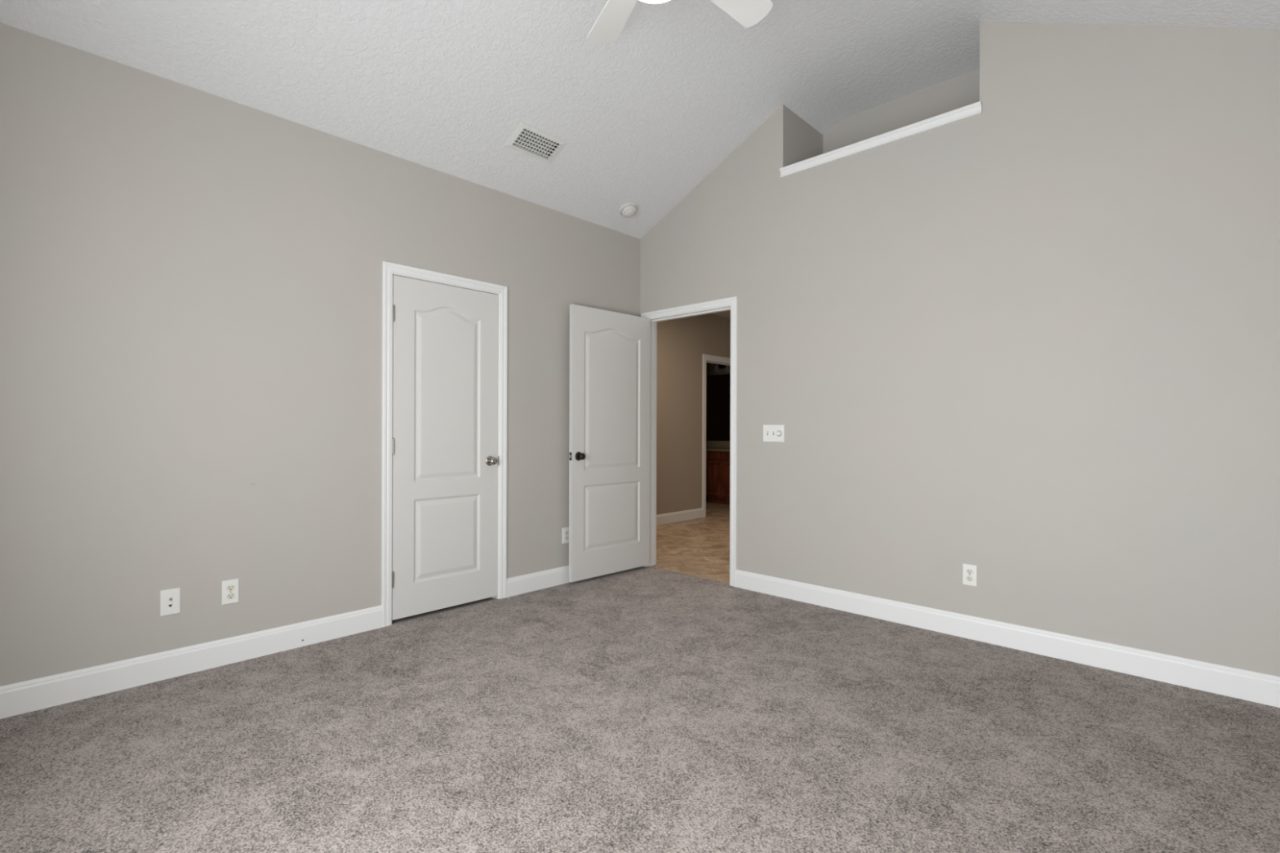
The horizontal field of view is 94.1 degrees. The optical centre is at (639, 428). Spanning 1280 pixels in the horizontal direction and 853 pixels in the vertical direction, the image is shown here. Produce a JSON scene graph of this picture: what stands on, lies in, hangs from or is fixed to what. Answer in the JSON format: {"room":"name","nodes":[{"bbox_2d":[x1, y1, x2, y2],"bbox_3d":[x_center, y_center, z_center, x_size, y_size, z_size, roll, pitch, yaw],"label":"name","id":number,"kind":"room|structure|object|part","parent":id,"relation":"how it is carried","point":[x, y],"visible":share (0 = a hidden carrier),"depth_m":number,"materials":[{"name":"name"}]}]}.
{"room":"empty bedroom","nodes":[
{"label":"empty bedroom","id":0,"kind":"room"},
{"bbox_2d":[0,22,730,686],"bbox_3d":[-0.423,-0.195,5.559,1.375,2.789,8.575,0,0,43],"label":"wall","id":1,"kind":"structure","parent":0,"point":[191,277],"depth_m":2.87,"materials":[{"name":"beige paint"}]},
{"bbox_2d":[160,587,180,616],"bbox_3d":[-2.150,0.797,2.730,0.016,0.117,0.073,0,0,43],"label":"jack plate","id":2,"kind":"object","parent":1,"relation":"attached to","point":[170,599],"visible":1,"depth_m":2.73,"materials":[{"name":"white plastic"}]},
{"bbox_2d":[0,605,382,719],"bbox_3d":[-2.139,1.081,2.743,0.014,0.124,1.900,0,0,43],"label":"baseboard","id":3,"kind":"structure","parent":1,"relation":"attached to","point":[30,695],"depth_m":2.73,"materials":[{"name":"white wood"}]},
{"bbox_2d":[222,578,239,604],"bbox_3d":[-1.992,0.797,2.901,0.009,0.115,0.070,0,0,43],"label":"wall outlet","id":4,"kind":"object","parent":1,"relation":"attached to","point":[230,588],"visible":1,"depth_m":2.90,"materials":[{"name":"white plastic"}]},
{"bbox_2d":[226,592,235,599],"bbox_3d":[-1.990,0.816,2.899,0.004,0.027,0.034,0,0,43],"label":"socket","id":5,"kind":"object","parent":4,"relation":"attached to","point":[228,595],"depth_m":2.90,"materials":[{"name":"grey plastic"}]},
{"bbox_2d":[226,584,235,591],"bbox_3d":[-1.990,0.777,2.899,0.004,0.027,0.034,0,0,43],"label":"socket","id":6,"kind":"object","parent":4,"relation":"attached to","point":[228,587],"depth_m":2.90,"materials":[{"name":"grey plastic"}]},
{"bbox_2d":[381,261,507,627],"bbox_3d":[-1.235,0.093,3.776,0.132,2.108,0.841,0,0,43],"label":"door frame","id":7,"kind":"structure","parent":1,"relation":"attached to","point":[388,268],"depth_m":3.54,"materials":[{"name":"white wood"}]},
{"bbox_2d":[391,275,497,620],"bbox_3d":[-1.193,0.115,3.732,0.097,2.020,0.720,0,0,43],"label":"door","id":8,"kind":"structure","parent":1,"relation":"in","point":[445,439],"depth_m":3.72,"materials":[{"name":"white paint"}]},
{"bbox_3d":[-0.972,0.217,3.934,0.054,0.051,0.051,0,0,43],"label":"knob","id":9,"kind":"part","parent":8,"relation":"part of","materials":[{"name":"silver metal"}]},
{"bbox_2d":[506,565,569,597],"bbox_3d":[-0.454,1.087,4.521,0.014,0.124,1.319,0,0,43],"label":"baseboard","id":10,"kind":"structure","parent":1,"relation":"attached to","point":[524,584],"depth_m":4.22,"materials":[{"name":"white wood"}]},
{"bbox_2d":[562,527,568,543],"bbox_3d":[-0.547,0.796,4.426,0.009,0.115,0.070,0,0,43],"label":"wall outlet","id":11,"kind":"object","parent":1,"relation":"attached to","point":[565,531],"visible":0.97,"depth_m":4.42,"materials":[{"name":"white plastic"}]},
{"bbox_2d":[568,303,650,582],"bbox_3d":[-0.217,0.111,4.642,0.830,2.030,0.150,0,0,-45],"label":"door","id":12,"kind":"structure","parent":1,"relation":"in","point":[609,392],"depth_m":4.60,"materials":[{"name":"white paint"}]},
{"bbox_3d":[-0.428,0.207,4.367,0.051,0.051,0.054,0,0,-45],"label":"knob","id":13,"kind":"part","parent":12,"relation":"part of","materials":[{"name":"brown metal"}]},
{"bbox_2d":[656,507,702,525],"bbox_3d":[-0.015,1.088,6.816,0.014,0.124,2.387,0,0,43],"label":"baseboard","id":14,"kind":"structure","parent":1,"relation":"attached to","point":[676,517],"depth_m":7.33,"materials":[{"name":"white wood"}]},
{"bbox_2d":[702,354,730,517],"bbox_3d":[1.083,0.100,8.054,0.132,2.108,0.915,0,0,43],"label":"door frame","id":15,"kind":"structure","parent":1,"relation":"attached to","point":[706,358],"depth_m":7.71,"materials":[{"name":"white wood"}]},
{"bbox_2d":[0,502,1279,852],"bbox_3d":[0.376,1.177,4.877,7.130,0.050,8.460,0,0,43],"label":"floor","id":16,"kind":"structure","parent":0,"point":[642,709],"depth_m":2.17,"materials":[{"name":"beige carpet"}]},
{"bbox_2d":[706,440,729,504],"bbox_3d":[1.258,0.684,9.332,1.300,0.940,0.578,0,0,43],"label":"bathroom vanity","id":17,"kind":"object","parent":16,"relation":"on","point":[717,453],"visible":0.3,"depth_m":9.08,"materials":[{"name":"brown wood"}]},
{"bbox_3d":[1.087,0.419,9.151,0.397,0.110,0.020,0,0,43],"label":"drawer","id":18,"kind":"part","parent":17,"relation":"part of","materials":[{"name":"brown wood"}]},
{"bbox_3d":[1.087,0.756,9.151,0.397,0.535,0.020,0,0,43],"label":"door","id":19,"kind":"part","parent":17,"relation":"part of","materials":[{"name":"brown wood"}]},
{"bbox_2d":[706,440,729,451],"bbox_3d":[1.263,0.282,9.336,1.300,0.135,0.568,0,0,43],"label":"countertop","id":20,"kind":"structure","parent":17,"relation":"on","point":[713,446],"depth_m":9.62,"materials":[{"name":"beige stone"}]},
{"bbox_3d":[1.387,0.420,8.867,0.397,0.110,0.020,0,0,43],"label":"drawer","id":21,"kind":"part","parent":17,"relation":"part of","materials":[{"name":"brown wood"}]},
{"bbox_3d":[1.387,0.757,8.867,0.397,0.535,0.020,0,0,43],"label":"door","id":22,"kind":"part","parent":17,"relation":"part of","materials":[{"name":"brown wood"}]},
{"bbox_2d":[0,0,1279,318],"bbox_3d":[1.057,-1.962,4.172,5.425,0.969,8.560,0,0,43],"label":"ceiling","id":23,"kind":"structure","parent":0,"point":[644,116],"depth_m":3.29,"materials":[{"name":"white paint"}]},
{"bbox_2d":[505,121,567,164],"bbox_3d":[-0.653,-1.819,3.739,0.199,0.167,0.348,0,0,43],"label":"ceiling vent","id":24,"kind":"object","parent":23,"relation":"in","point":[530,140],"visible":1,"depth_m":3.74,"materials":[{"name":"white metal"}]},
{"bbox_2d":[618,202,638,217],"bbox_3d":[-0.088,-1.676,4.598,0.154,0.091,0.144,0,0,-42],"label":"smoke detector","id":25,"kind":"object","parent":23,"relation":"attached to","point":[628,210],"visible":1,"depth_m":4.56,"materials":[{"name":"white plastic"}]},
{"bbox_2d":[586,0,773,43],"bbox_3d":[0.091,-1.953,2.212,1.219,0.672,1.202,0,0,43],"label":"ceiling fan","id":26,"kind":"object","parent":23,"relation":"hanging from","point":[611,22],"visible":1,"depth_m":2.58,"materials":[{"name":"white"}]},
{"bbox_3d":[-0.097,-1.801,2.570,0.150,0.037,0.471,0,0,-23],"label":"blade","id":27,"kind":"part","parent":26,"relation":"part of","materials":[{"name":"white"}]},
{"bbox_3d":[0.056,-1.658,2.200,0.254,0.082,0.254,0,0,43],"label":"lamp shade","id":28,"kind":"part","parent":26,"relation":"part of","materials":[{"name":"white glass"}]},
{"bbox_3d":[0.361,-1.800,2.460,0.471,0.037,0.150,0,0,-41],"label":"blade","id":29,"kind":"part","parent":26,"relation":"part of","materials":[{"name":"white"}]},
{"bbox_2d":[706,362,730,441],"bbox_3d":[0.537,-0.175,8.972,1.925,2.655,2.300,0,0,43],"label":"wall","id":30,"kind":"structure","parent":0,"point":[709,366],"depth_m":9.79,"materials":[{"name":"brown paint"}]},
{"bbox_2d":[706,373,730,440],"bbox_3d":[1.453,-0.330,9.534,1.240,1.070,0.020,0,0,43],"label":"wall mirror","id":31,"kind":"object","parent":30,"relation":"attached to","point":[717,386],"visible":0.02,"depth_m":9.70,"materials":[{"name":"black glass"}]},
{"bbox_3d":[1.453,-0.330,9.534,1.240,1.070,0.020,0,0,43],"label":"frame","id":32,"kind":"part","parent":31,"relation":"part of","materials":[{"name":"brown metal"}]},
{"bbox_2d":[712,364,730,372],"bbox_3d":[1.409,-0.975,9.486,0.640,0.140,0.157,0,0,43],"label":"vanity light","id":33,"kind":"object","parent":30,"relation":"attached to","point":[717,366],"visible":0.49,"depth_m":9.59,"materials":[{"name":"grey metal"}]},
{"bbox_3d":[1.235,-0.966,9.622,0.116,0.120,0.116,0,0,43],"label":"lamp shade","id":34,"kind":"part","parent":33,"relation":"part of","materials":[{"name":"grey"}]},
{"bbox_3d":[1.453,-1.005,9.532,0.640,0.080,0.029,0,0,43],"label":"plate","id":35,"kind":"part","parent":33,"relation":"part of","materials":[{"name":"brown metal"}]},
{"bbox_3d":[1.394,-0.965,9.471,0.116,0.120,0.116,0,0,43],"label":"lamp shade","id":36,"kind":"part","parent":33,"relation":"part of","materials":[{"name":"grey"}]},
{"bbox_2d":[640,21,1279,676],"bbox_3d":[1.465,-0.543,3.695,3.930,3.395,0.115,0,0,43],"label":"wall","id":37,"kind":"structure","parent":0,"point":[1031,340],"depth_m":3.07,"materials":[{"name":"beige paint"}]},
{"bbox_2d":[640,296,737,586],"bbox_3d":[0.400,0.097,4.703,0.954,2.110,0.148,0,0,43],"label":"door frame","id":38,"kind":"structure","parent":37,"relation":"attached to","point":[731,304],"depth_m":4.55,"materials":[{"name":"white wood"}]},
{"bbox_2d":[763,424,784,442],"bbox_3d":[0.919,0.036,4.117,0.165,0.118,0.022,0,0,43],"label":"light switch","id":39,"kind":"object","parent":37,"relation":"attached to","point":[771,433],"visible":1,"depth_m":4.12,"materials":[{"name":"white plastic"}]},
{"bbox_2d":[779,100,982,177],"bbox_3d":[1.454,-1.746,3.708,1.227,0.064,0.158,0,0,43],"label":"trim","id":40,"kind":"structure","parent":37,"relation":"attached to","point":[975,108],"depth_m":3.58,"materials":[{"name":"white wood"}]},
{"bbox_2d":[791,70,979,164],"bbox_3d":[1.685,-2.014,3.951,1.404,0.600,0.553,0,0,43],"label":"wall niche","id":41,"kind":"object","parent":37,"relation":"in","point":[963,90],"visible":0.18,"depth_m":4.17,"materials":[{"name":"beige paint"}]},
{"bbox_2d":[962,563,977,586],"bbox_3d":[1.812,0.808,3.277,0.070,0.115,0.009,0,0,43],"label":"wall outlet","id":42,"kind":"object","parent":37,"relation":"attached to","point":[969,571],"visible":1,"depth_m":3.27,"materials":[{"name":"white plastic"}]},
{"bbox_2d":[965,576,973,581],"bbox_3d":[1.810,0.828,3.275,0.034,0.027,0.004,0,0,43],"label":"socket","id":43,"kind":"object","parent":42,"relation":"attached to","point":[967,578],"depth_m":3.27,"materials":[{"name":"grey plastic"}]},
{"bbox_2d":[966,568,973,574],"bbox_3d":[1.810,0.788,3.275,0.034,0.027,0.004,0,0,43],"label":"socket","id":44,"kind":"object","parent":42,"relation":"attached to","point":[969,571],"depth_m":3.27,"materials":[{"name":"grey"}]},
{"bbox_2d":[735,569,1279,707],"bbox_3d":[1.770,1.094,3.312,2.953,0.124,0.014,0,0,43],"label":"baseboard","id":45,"kind":"structure","parent":37,"relation":"attached to","point":[1242,684],"depth_m":3.03,"materials":[{"name":"white"}]}
]}

